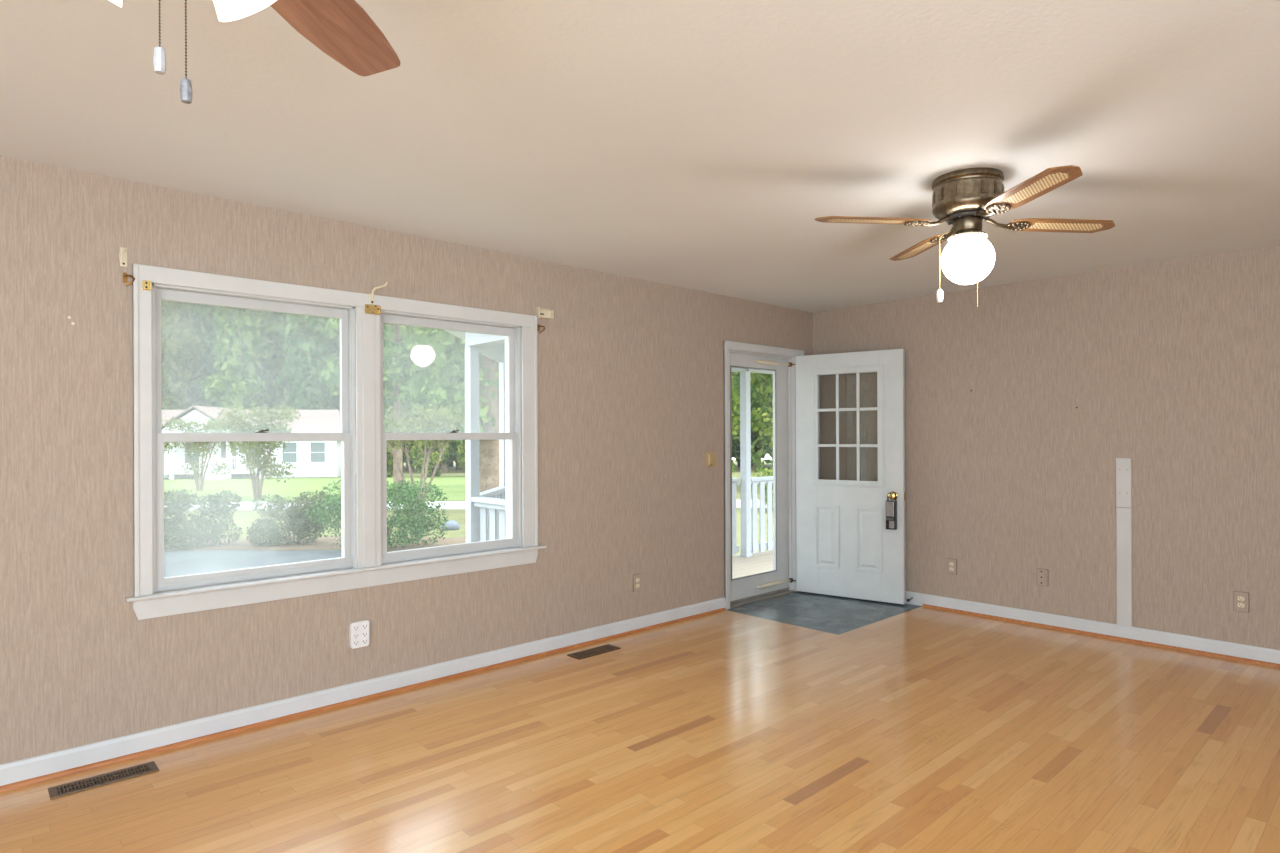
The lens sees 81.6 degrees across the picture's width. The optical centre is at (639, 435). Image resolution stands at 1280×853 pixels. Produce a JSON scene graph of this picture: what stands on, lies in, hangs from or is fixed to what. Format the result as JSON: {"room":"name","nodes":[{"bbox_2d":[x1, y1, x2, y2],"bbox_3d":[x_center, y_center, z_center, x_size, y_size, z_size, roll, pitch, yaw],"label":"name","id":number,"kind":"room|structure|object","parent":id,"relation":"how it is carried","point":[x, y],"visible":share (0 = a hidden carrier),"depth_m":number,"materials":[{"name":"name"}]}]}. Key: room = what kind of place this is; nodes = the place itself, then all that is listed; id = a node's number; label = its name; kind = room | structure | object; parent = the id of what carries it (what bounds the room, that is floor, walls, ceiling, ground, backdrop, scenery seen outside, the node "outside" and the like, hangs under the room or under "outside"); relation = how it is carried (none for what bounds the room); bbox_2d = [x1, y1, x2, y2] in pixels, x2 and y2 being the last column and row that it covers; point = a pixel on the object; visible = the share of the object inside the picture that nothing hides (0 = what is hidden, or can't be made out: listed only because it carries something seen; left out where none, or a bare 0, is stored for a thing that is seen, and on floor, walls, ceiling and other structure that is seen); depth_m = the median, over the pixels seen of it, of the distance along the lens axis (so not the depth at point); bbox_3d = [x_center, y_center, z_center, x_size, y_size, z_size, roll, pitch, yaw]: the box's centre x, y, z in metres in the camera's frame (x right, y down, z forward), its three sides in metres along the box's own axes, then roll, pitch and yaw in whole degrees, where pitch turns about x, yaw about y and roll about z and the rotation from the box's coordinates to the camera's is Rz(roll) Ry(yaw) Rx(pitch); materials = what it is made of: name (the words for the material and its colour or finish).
{"room":"empty living room","nodes":[
{"label":"empty living room","id":0,"kind":"room"},
{"bbox_2d":[0,156,812,764],"bbox_3d":[-1.412,0.136,3.947,8.224,2.440,0.165,0,0,-43],"label":"wall","id":1,"kind":"structure","parent":0,"point":[630,370],"depth_m":3.54,"materials":[{"name":"paint"}]},
{"bbox_2d":[119,247,126,266],"bbox_3d":[-2.165,-0.753,3.111,0.030,0.080,0.034,0,0,-43],"label":"rod bracket","id":2,"kind":"object","parent":1,"relation":"attached to","point":[123,251],"visible":1,"depth_m":3.12,"materials":[{"name":"beige metal"}]},
{"bbox_2d":[123,272,134,285],"bbox_3d":[-2.153,-0.659,3.123,0.049,0.059,0.024,0,0,1],"label":"curtain hook","id":3,"kind":"object","parent":1,"relation":"attached to","point":[125,275],"visible":1,"depth_m":3.12,"materials":[{"name":"gold metal"}]},
{"bbox_2d":[142,280,151,290],"bbox_3d":[-2.100,-0.642,3.160,0.034,0.042,0.016,0,0,-43],"label":"plate","id":4,"kind":"object","parent":1,"relation":"attached to","point":[146,285],"visible":1,"depth_m":3.16,"materials":[{"name":"gold metal"}]},
{"bbox_2d":[152,283,355,592],"bbox_3d":[-1.833,0.019,3.552,0.886,1.363,0.158,0,0,-43],"label":"window","id":5,"kind":"structure","parent":1,"relation":"in","point":[346,314],"depth_m":3.51,"materials":[{"name":"white plastic"}]},
{"bbox_2d":[125,263,546,619],"bbox_3d":[-1.384,0.023,3.850,2.143,1.510,0.076,0,0,-43],"label":"trim","id":6,"kind":"structure","parent":1,"relation":"attached to","point":[369,571],"depth_m":3.79,"materials":[{"name":"white paint"}]},
{"bbox_2d":[349,620,369,648],"bbox_3d":[-1.433,1.012,3.789,0.096,0.132,0.031,0,0,-43],"label":"adapter","id":7,"kind":"object","parent":1,"relation":"attached to","point":[359,635],"visible":1,"depth_m":3.77,"materials":[{"name":"white plastic"}]},
{"bbox_2d":[0,597,724,785],"bbox_3d":[-1.792,1.309,3.465,6.702,0.097,0.014,0,0,-43],"label":"baseboard","id":8,"kind":"structure","parent":1,"relation":"attached to","point":[24,769],"depth_m":3.60,"materials":[{"name":"white paint"}]},
{"bbox_2d":[0,608,725,792],"bbox_3d":[-1.786,1.347,3.450,6.692,0.020,0.016,0,0,-43],"label":"trim","id":9,"kind":"structure","parent":1,"relation":"attached to","point":[23,783],"depth_m":3.59,"materials":[{"name":"orange wood"}]},
{"bbox_2d":[365,304,380,314],"bbox_3d":[-1.377,-0.652,3.824,0.080,0.048,0.016,0,0,-43],"label":"plate","id":10,"kind":"object","parent":1,"relation":"attached to","point":[369,309],"visible":1,"depth_m":3.83,"materials":[{"name":"gold metal"}]},
{"bbox_2d":[369,282,387,303],"bbox_3d":[-1.345,-0.736,3.813,0.107,0.108,0.026,0,0,26],"label":"rod bracket","id":11,"kind":"object","parent":1,"relation":"attached to","point":[371,296],"visible":1,"depth_m":3.82,"materials":[{"name":"beige metal"}]},
{"bbox_2d":[380,310,521,563],"bbox_3d":[-1.095,0.016,4.241,0.886,1.363,0.158,0,0,-43],"label":"window","id":12,"kind":"structure","parent":1,"relation":"in","point":[512,333],"depth_m":4.34,"materials":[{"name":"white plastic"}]},
{"bbox_2d":[537,324,544,332],"bbox_3d":[-0.608,-0.660,4.566,0.049,0.059,0.024,0,0,1],"label":"curtain hook","id":13,"kind":"object","parent":1,"relation":"attached to","point":[538,325],"visible":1,"depth_m":4.57,"materials":[{"name":"gold metal"}]},
{"bbox_2d":[536,307,553,318],"bbox_3d":[-0.586,-0.755,4.585,0.112,0.068,0.034,0,0,-43],"label":"rod bracket","id":14,"kind":"object","parent":1,"relation":"attached to","point":[540,313],"visible":1,"depth_m":4.59,"materials":[{"name":"beige metal"}]},
{"bbox_2d":[633,574,640,591],"bbox_3d":[-0.019,1.015,5.124,0.074,0.119,0.011,0,0,-43],"label":"wall outlet","id":15,"kind":"object","parent":1,"relation":"attached to","point":[637,577],"visible":1,"depth_m":5.12,"materials":[{"name":"plastic"}]},
{"bbox_2d":[706,452,715,466],"bbox_3d":[0.549,0.180,5.646,0.112,0.115,0.028,0,0,-43],"label":"light switch","id":16,"kind":"object","parent":1,"relation":"attached to","point":[710,456],"visible":1,"depth_m":5.63,"materials":[{"name":"beige plastic"}]},
{"bbox_2d":[729,353,795,602],"bbox_3d":[0.979,0.330,6.136,0.895,2.008,0.102,0,0,-43],"label":"door","id":17,"kind":"structure","parent":1,"relation":"in","point":[776,580],"depth_m":6.35,"materials":[{"name":"white paint"}]},
{"bbox_2d":[723,340,804,609],"bbox_3d":[0.979,0.302,6.184,1.062,2.088,0.218,0,0,-43],"label":"trim","id":18,"kind":"structure","parent":1,"relation":"attached to","point":[728,346],"depth_m":6.18,"materials":[{"name":"white paint"}]},
{"bbox_2d":[795,349,905,603],"bbox_3d":[1.700,0.322,6.108,0.920,2.018,0.113,0,0,36],"label":"door","id":19,"kind":"structure","parent":1,"relation":"in","point":[845,547],"depth_m":6.09,"materials":[{"name":"white paint"}]},
{"bbox_2d":[886,492,896,529],"bbox_3d":[1.983,0.588,5.855,0.082,0.299,0.049,0,0,36],"label":"box","id":20,"kind":"object","parent":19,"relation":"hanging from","point":[891,506],"visible":1,"depth_m":5.84,"materials":[{"name":"black plastic"}]},
{"bbox_2d":[445,330,464,340],"bbox_3d":[0.898,-0.974,8.227,6.650,0.040,2.927,0,0,-43],"label":"ceiling","id":21,"kind":"structure","parent":0,"point":[459,334],"depth_m":6.83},
{"bbox_2d":[732,367,745,371],"bbox_3d":[0.580,-0.856,8.796,1.329,0.188,0.120,0,0,2],"label":"trim","id":22,"kind":"structure","parent":21,"relation":"attached to","point":[734,369],"depth_m":8.72,"materials":[{"name":"white paint"}]},
{"bbox_2d":[0,0,1279,312],"bbox_3d":[0.568,-1.152,1.822,8.224,0.120,5.981,0,0,-43],"label":"ceiling","id":23,"kind":"structure","parent":0,"point":[700,145],"depth_m":2.59,"materials":[{"name":"paint"}]},
{"bbox_2d":[109,0,399,103],"bbox_3d":[-0.727,-0.780,1.019,1.245,0.614,1.302,0,0,-43],"label":"ceiling fan","id":24,"kind":"object","parent":23,"relation":"hanging from","point":[343,30],"visible":1,"depth_m":1.49,"materials":[{"name":"wood"},{"name":"metal"},{"name":"frosted glass"}]},
{"bbox_2d":[815,165,1114,307],"bbox_3d":[1.397,-0.828,3.164,0.968,0.535,0.968,0,0,39],"label":"ceiling fan","id":25,"kind":"object","parent":23,"relation":"hanging from","point":[963,199],"visible":1,"depth_m":3.09,"materials":[{"name":"brown wood"}]},
{"bbox_2d":[0,591,1279,852],"bbox_3d":[0.579,1.448,1.822,8.224,0.200,5.981,0,0,-43],"label":"floor","id":26,"kind":"structure","parent":0,"point":[921,729],"depth_m":3.09,"materials":[{"name":"brown wood"}]},
{"bbox_2d":[48,761,158,798],"bbox_3d":[-2.114,1.355,2.931,0.347,0.008,0.112,0,0,-43],"label":"floor vent","id":27,"kind":"object","parent":26,"relation":"in","point":[65,789],"visible":1,"depth_m":2.92,"materials":[{"name":"brown metal"}]},
{"bbox_2d":[567,644,620,658],"bbox_3d":[-0.286,1.347,4.640,0.338,0.008,0.120,0,0,-43],"label":"floor vent","id":28,"kind":"object","parent":26,"relation":"in","point":[604,648],"visible":1,"depth_m":4.63,"materials":[{"name":"brown metal"}]},
{"bbox_2d":[732,550,772,578],"bbox_3d":[1.078,1.486,8.207,6.430,0.120,2.667,0,0,-43],"label":"floor","id":29,"kind":"structure","parent":0,"point":[759,562],"depth_m":8.22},
{"bbox_2d":[465,346,479,542],"bbox_3d":[-1.419,0.341,6.282,0.104,2.190,0.104,0,0,-43],"label":"porch post","id":30,"kind":"object","parent":29,"relation":"on","point":[472,447],"visible":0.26,"depth_m":6.25,"materials":[{"name":"white paint"}]},
{"bbox_2d":[465,332,504,361],"bbox_3d":[-1.405,-0.848,6.943,0.120,0.188,1.322,0,0,2],"label":"trim","id":31,"kind":"structure","parent":30,"relation":"on","point":[496,352],"depth_m":6.95,"materials":[{"name":"white paint"}]},
{"bbox_2d":[466,332,504,346],"bbox_3d":[-0.888,-0.850,5.708,0.120,0.188,1.569,0,0,-43],"label":"trim","id":32,"kind":"structure","parent":30,"relation":"on","point":[472,339],"depth_m":6.07,"materials":[{"name":"white paint"}]},
{"bbox_2d":[471,496,505,540],"bbox_3d":[-0.881,0.956,5.708,0.090,0.895,1.459,0,0,-43],"label":"porch railing","id":33,"kind":"object","parent":29,"relation":"on","point":[493,504],"visible":0.17,"depth_m":6.08,"materials":[{"name":"white paint"}]},
{"bbox_2d":[480,486,504,540],"bbox_3d":[-1.397,0.958,6.943,0.090,0.895,1.152,0,0,2],"label":"porch railing","id":34,"kind":"object","parent":29,"relation":"on","point":[498,492],"visible":0.24,"depth_m":7.02,"materials":[{"name":"white paint"}]},
{"bbox_2d":[499,362,504,485],"bbox_3d":[-1.381,0.341,7.603,0.104,2.190,0.104,0,0,-43],"label":"porch post","id":35,"kind":"object","parent":29,"relation":"on","point":[501,364],"visible":0.16,"depth_m":7.56,"materials":[{"name":"white paint"}]},
{"bbox_2d":[732,478,738,553],"bbox_3d":[0.587,0.950,8.796,1.159,0.895,0.090,0,0,2],"label":"porch railing","id":36,"kind":"object","parent":29,"relation":"on","point":[735,481],"visible":0.15,"depth_m":8.74,"materials":[{"name":"white paint"}]},
{"bbox_2d":[740,371,751,556],"bbox_3d":[1.249,0.330,8.773,0.104,2.190,0.104,0,0,-43],"label":"porch post","id":37,"kind":"object","parent":29,"relation":"on","point":[745,401],"visible":1,"depth_m":8.74,"materials":[{"name":"white paint"}]},
{"bbox_2d":[746,369,772,373],"bbox_3d":[2.194,-0.863,9.661,2.600,0.188,0.120,0,0,-43],"label":"trim","id":38,"kind":"structure","parent":37,"relation":"on","point":[750,370],"depth_m":8.93,"materials":[{"name":"white paint"}]},
{"bbox_2d":[751,476,772,552],"bbox_3d":[2.201,0.943,9.661,2.490,0.895,0.090,0,0,-43],"label":"porch railing","id":39,"kind":"object","parent":29,"relation":"on","point":[768,480],"visible":0.22,"depth_m":8.92,"materials":[{"name":"white paint"}]},
{"bbox_2d":[727,591,921,634],"bbox_3d":[1.442,1.350,5.801,1.229,0.010,1.014,0,0,-43],"label":"tile entry floor","id":40,"kind":"structure","parent":0,"point":[837,615],"depth_m":5.69,"materials":[{"name":"grey tile"}]},
{"bbox_2d":[813,244,1279,649],"bbox_3d":[3.580,0.115,4.517,0.150,2.440,5.816,0,0,-43],"label":"wall","id":41,"kind":"structure","parent":0,"point":[1172,367],"depth_m":5.00,"materials":[{"name":"paint"}]},
{"bbox_2d":[947,558,956,574],"bbox_3d":[2.387,1.000,5.680,0.011,0.119,0.074,0,0,-43],"label":"wall outlet","id":42,"kind":"object","parent":41,"relation":"attached to","point":[951,563],"visible":1,"depth_m":5.67,"materials":[{"name":"plastic"}]},
{"bbox_2d":[1037,568,1047,585],"bbox_3d":[2.828,0.993,5.211,0.008,0.119,0.074,0,0,-43],"label":"jack plate","id":43,"kind":"object","parent":41,"relation":"attached to","point":[1042,574],"visible":1,"depth_m":5.21,"materials":[{"name":"plastic"}]},
{"bbox_2d":[906,591,1279,663],"bbox_3d":[3.474,1.287,4.516,0.014,0.097,5.666,0,0,-43],"label":"baseboard","id":44,"kind":"structure","parent":41,"relation":"attached to","point":[1166,638],"depth_m":4.92,"materials":[{"name":"white paint"}]},
{"bbox_2d":[922,604,1279,667],"bbox_3d":[3.810,1.324,4.135,0.016,0.020,4.650,0,0,-43],"label":"trim","id":45,"kind":"structure","parent":41,"relation":"attached to","point":[1270,664],"depth_m":4.87,"materials":[{"name":"orange wood"}]},
{"bbox_2d":[1116,458,1131,626],"bbox_3d":[3.162,0.692,4.844,0.017,1.095,0.085,0,0,-43],"label":"cover","id":46,"kind":"object","parent":41,"relation":"attached to","point":[1123,465],"visible":1,"depth_m":4.84,"materials":[{"name":"white paint"}]},
{"bbox_2d":[1233,591,1248,612],"bbox_3d":[3.574,0.986,4.410,0.011,0.119,0.074,0,0,-43],"label":"wall outlet","id":47,"kind":"object","parent":41,"relation":"attached to","point":[1240,599],"visible":1,"depth_m":4.41,"materials":[{"name":"plastic"}]},
{"label":"outside","id":48,"kind":"structure","parent":0,"visible":0},
{"bbox_2d":[164,459,772,554],"bbox_3d":[-4.986,3.251,68.000,251.761,2.560,248.579,0,0,-43],"label":"ground","id":49,"kind":"structure","parent":48,"point":[242,518],"depth_m":19.23,"materials":[{"name":"green plant"}]},
{"bbox_2d":[161,300,205,409],"bbox_3d":[-38.342,-5.997,60.315,5.036,18.726,4.992,0,0,-22],"label":"tree","id":50,"kind":"object","parent":49,"relation":"on","point":[180,346],"visible":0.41,"depth_m":59.67,"materials":[{"name":"green plant"}]},
{"bbox_2d":[190,303,202,405],"bbox_3d":[-45.472,-6.667,77.579,4.906,20.826,5.510,0,0,-8],"label":"tree","id":51,"kind":"object","parent":49,"relation":"on","point":[196,371],"visible":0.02,"depth_m":76.10,"materials":[{"name":"green plant"}]},
{"bbox_2d":[193,399,203,405],"bbox_3d":[-39.936,-7.295,71.546,5.506,21.791,5.246,0,0,-44],"label":"tree","id":52,"kind":"object","parent":49,"relation":"on","point":[198,403],"visible":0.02,"depth_m":70.12,"materials":[{"name":"green plant"}]},
{"bbox_2d":[191,304,233,406],"bbox_3d":[-37.186,-6.682,66.075,4.466,20.321,5.129,0,0,13],"label":"tree","id":53,"kind":"object","parent":49,"relation":"on","point":[204,314],"visible":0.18,"depth_m":64.66,"materials":[{"name":"green plant"}]},
{"bbox_2d":[200,306,272,409],"bbox_3d":[-32.832,-7.588,60.478,5.066,21.870,5.329,0,0,-12],"label":"tree","id":54,"kind":"object","parent":49,"relation":"on","point":[241,350],"visible":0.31,"depth_m":59.37,"materials":[{"name":"green plant"}]},
{"bbox_2d":[261,311,299,409],"bbox_3d":[-31.589,-7.775,66.073,5.205,22.471,5.476,0,0,-6],"label":"tree","id":55,"kind":"object","parent":49,"relation":"on","point":[273,335],"visible":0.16,"depth_m":64.64,"materials":[{"name":"green plant"}]},
{"bbox_2d":[274,313,336,409],"bbox_3d":[-27.331,-6.709,60.532,5.045,20.064,4.490,0,0,-11],"label":"tree","id":56,"kind":"object","parent":49,"relation":"on","point":[300,382],"visible":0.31,"depth_m":59.57,"materials":[{"name":"green plant"}]},
{"bbox_2d":[327,320,339,409],"bbox_3d":[-25.961,-7.028,66.114,5.279,20.933,4.698,0,0,-21],"label":"tree","id":57,"kind":"object","parent":49,"relation":"on","point":[334,346],"visible":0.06,"depth_m":64.79,"materials":[{"name":"green plant"}]},
{"bbox_2d":[339,323,403,421],"bbox_3d":[-21.681,-7.966,60.511,5.494,22.548,5.223,0,0,-6],"label":"tree","id":58,"kind":"object","parent":49,"relation":"on","point":[388,401],"visible":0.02,"depth_m":59.95,"materials":[{"name":"green plant"}]},
{"bbox_2d":[321,318,460,499],"bbox_3d":[-7.987,-2.658,24.650,4.850,10.284,4.443,0,0,44],"label":"leafy tree","id":59,"kind":"object","parent":49,"relation":"on","point":[396,354],"visible":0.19,"depth_m":23.69,"materials":[{"name":"green plant"}]},
{"bbox_2d":[355,403,464,522],"bbox_3d":[-5.431,0.741,17.491,2.514,2.999,2.953,0,0,-43],"label":"crape myrtle","id":60,"kind":"object","parent":49,"relation":"on","point":[395,426],"visible":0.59,"depth_m":17.33,"materials":[{"name":"green plant"}]},
{"bbox_2d":[393,326,439,470],"bbox_3d":[-20.523,-7.912,65.981,5.248,22.657,5.521,0,0,-2],"label":"tree","id":61,"kind":"object","parent":49,"relation":"on","point":[407,405],"visible":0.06,"depth_m":64.55,"materials":[{"name":"green plant"}]},
{"bbox_2d":[415,342,463,472],"bbox_3d":[-16.011,-6.819,60.420,4.437,20.188,5.096,0,0,-29],"label":"tree","id":62,"kind":"object","parent":49,"relation":"on","point":[452,448],"visible":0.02,"depth_m":59.23,"materials":[{"name":"green plant"}]},
{"bbox_2d":[398,325,498,491],"bbox_3d":[-4.418,-3.268,20.963,4.630,11.333,4.902,0,0,18],"label":"leafy tree","id":63,"kind":"object","parent":49,"relation":"on","point":[489,371],"visible":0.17,"depth_m":20.35,"materials":[{"name":"green plant"}]},
{"bbox_2d":[442,520,459,529],"bbox_3d":[-4.130,1.969,16.211,0.413,0.255,0.291,0,0,-43],"label":"rock","id":64,"kind":"object","parent":49,"relation":"on","point":[452,525],"visible":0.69,"depth_m":16.11,"materials":[{"name":"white stone"}]},
{"bbox_2d":[451,456,461,468],"bbox_3d":[-17.440,-5.810,71.756,5.007,18.618,4.963,0,0,13],"label":"tree","id":65,"kind":"object","parent":49,"relation":"on","point":[452,458],"visible":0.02,"depth_m":71.31,"materials":[{"name":"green plant"}]},
{"bbox_2d":[458,366,480,429],"bbox_3d":[-14.791,-6.741,66.190,5.112,20.252,4.451,0,0,11],"label":"tree","id":66,"kind":"object","parent":49,"relation":"on","point":[460,426],"visible":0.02,"depth_m":65.18,"materials":[{"name":"green plant"}]},
{"bbox_2d":[732,372,739,447],"bbox_3d":[6.314,-8.130,60.427,5.245,22.643,5.518,0,0,6],"label":"tree","id":67,"kind":"object","parent":49,"relation":"on","point":[735,438],"visible":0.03,"depth_m":58.52,"materials":[{"name":"green plant"}]},
{"bbox_2d":[732,386,754,460],"bbox_3d":[7.662,-7.878,66.055,5.176,22.345,5.445,0,0,32],"label":"tree","id":68,"kind":"object","parent":49,"relation":"on","point":[735,451],"visible":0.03,"depth_m":65.63,"materials":[{"name":"green plant"}]},
{"bbox_2d":[737,373,772,469],"bbox_3d":[8.035,-4.041,36.233,6.933,13.374,7.353,0,0,-18],"label":"leafy tree","id":69,"kind":"object","parent":49,"relation":"on","point":[755,393],"visible":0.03,"depth_m":36.87,"materials":[{"name":"green plant"}]},
{"bbox_2d":[751,373,765,467],"bbox_3d":[10.502,-7.815,71.691,5.464,22.425,5.195,0,0,-9],"label":"tree","id":70,"kind":"object","parent":49,"relation":"on","point":[754,436],"visible":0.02,"depth_m":70.34,"materials":[{"name":"green plant"}]},
{"bbox_2d":[750,372,772,456],"bbox_3d":[6.330,-3.820,31.052,4.016,12.747,3.813,0,0,-9],"label":"leafy tree","id":71,"kind":"object","parent":49,"relation":"on","point":[767,381],"visible":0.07,"depth_m":30.66,"materials":[{"name":"green plant"}]},
{"bbox_2d":[752,467,772,509],"bbox_3d":[4.001,1.542,20.990,1.834,1.358,1.593,0,0,-43],"label":"round shrub","id":72,"kind":"object","parent":49,"relation":"on","point":[768,472],"visible":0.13,"depth_m":20.86,"materials":[{"name":"green plant"}]},
{"bbox_2d":[761,435,772,458],"bbox_3d":[13.168,-6.598,66.084,4.333,19.712,4.975,0,0,-43],"label":"tree","id":73,"kind":"object","parent":49,"relation":"on","point":[766,436],"visible":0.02,"depth_m":66.63,"materials":[{"name":"green plant"}]},
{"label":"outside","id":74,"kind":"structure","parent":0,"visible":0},
{"bbox_2d":[164,476,464,501],"bbox_3d":[-18.480,2.558,38.837,44.059,0.578,27.402,0,0,0],"label":"lawn","id":75,"kind":"structure","parent":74,"point":[453,486],"depth_m":36.82,"materials":[{"name":"green plant"}]},
{"bbox_2d":[162,416,235,490],"bbox_3d":[-19.866,0.872,32.940,3.112,3.477,2.770,0,0,8],"label":"crape myrtle","id":76,"kind":"object","parent":75,"relation":"on","point":[183,425],"visible":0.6,"depth_m":32.79,"materials":[{"name":"green plant"}]},
{"bbox_2d":[208,404,300,497],"bbox_3d":[-14.150,0.641,27.380,2.907,3.672,3.576,0,0,-21],"label":"crape myrtle","id":77,"kind":"object","parent":75,"relation":"on","point":[279,427],"visible":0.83,"depth_m":27.05,"materials":[{"name":"green plant"}]},
{"bbox_2d":[162,405,355,479],"bbox_3d":[-27.787,0.417,51.216,15.700,4.700,10.700,0,0,-6],"label":"house","id":78,"kind":"structure","parent":75,"relation":"on","point":[310,458],"depth_m":49.13,"materials":[{"name":"white"}]},
{"bbox_2d":[384,422,403,476],"bbox_3d":[-17.251,1.044,49.895,2.678,3.976,2.715,0,0,-22],"label":"bush","id":79,"kind":"object","parent":75,"relation":"on","point":[389,454],"visible":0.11,"depth_m":49.34,"materials":[{"name":"green plant"}]},
{"bbox_2d":[408,425,448,476],"bbox_3d":[-14.096,1.019,49.455,2.715,3.976,2.678,0,0,-28],"label":"bush","id":80,"kind":"object","parent":75,"relation":"on","point":[416,455],"visible":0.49,"depth_m":48.62,"materials":[{"name":"green plant"}]},
{"bbox_2d":[456,430,479,468],"bbox_3d":[-11.122,1.023,50.311,2.678,3.976,2.715,0,0,-12],"label":"bush","id":81,"kind":"object","parent":75,"relation":"on","point":[461,448],"visible":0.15,"depth_m":49.67,"materials":[{"name":"green plant"}]},
{"bbox_2d":[732,372,739,471],"bbox_3d":[2.536,-3.611,30.169,3.804,12.321,3.745,0,0,36],"label":"leafy tree","id":82,"kind":"object","parent":75,"relation":"on","point":[736,402],"visible":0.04,"depth_m":29.91,"materials":[{"name":"green plant"}]},
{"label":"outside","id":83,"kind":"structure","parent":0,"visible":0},
{"bbox_2d":[164,550,341,576],"bbox_3d":[-8.715,2.002,9.882,9.105,0.071,8.370,0,0,0],"label":"gravel","id":84,"kind":"object","parent":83,"point":[176,563],"visible":0.12,"depth_m":11.85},
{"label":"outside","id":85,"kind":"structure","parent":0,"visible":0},
{"bbox_2d":[164,536,465,551],"bbox_3d":[-6.055,1.995,13.609,7.502,0.096,2.481,0,0,1],"label":"mulch","id":86,"kind":"object","parent":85,"point":[323,543],"visible":0.31,"depth_m":13.31,"materials":[{"name":"wood"}]},
{"bbox_2d":[164,488,242,550],"bbox_3d":[-7.883,1.528,13.201,1.487,1.173,1.261,0,0,-43],"label":"round shrub","id":87,"kind":"object","parent":86,"relation":"on","point":[182,532],"visible":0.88,"depth_m":13.05,"materials":[{"name":"green plant"}]},
{"bbox_2d":[246,490,335,546],"bbox_3d":[-6.303,1.568,13.557,1.584,1.098,1.318,0,0,-43],"label":"round shrub","id":88,"kind":"object","parent":86,"relation":"on","point":[299,521],"visible":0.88,"depth_m":13.28,"materials":[{"name":"green plant"}]},
{"bbox_2d":[306,480,448,549],"bbox_3d":[-4.519,1.389,12.934,2.300,1.416,2.123,0,0,-16],"label":"round shrub","id":89,"kind":"object","parent":86,"relation":"on","point":[409,522],"visible":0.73,"depth_m":12.66,"materials":[{"name":"green plant"}]},
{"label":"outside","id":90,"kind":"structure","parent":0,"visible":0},
{"bbox_2d":[164,500,772,509],"bbox_3d":[-7.491,2.204,23.600,75.000,0.104,3.200,0,0,0],"label":"road","id":91,"kind":"structure","parent":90,"point":[449,504],"depth_m":23.15,"materials":[{"name":"grey asphalt"}]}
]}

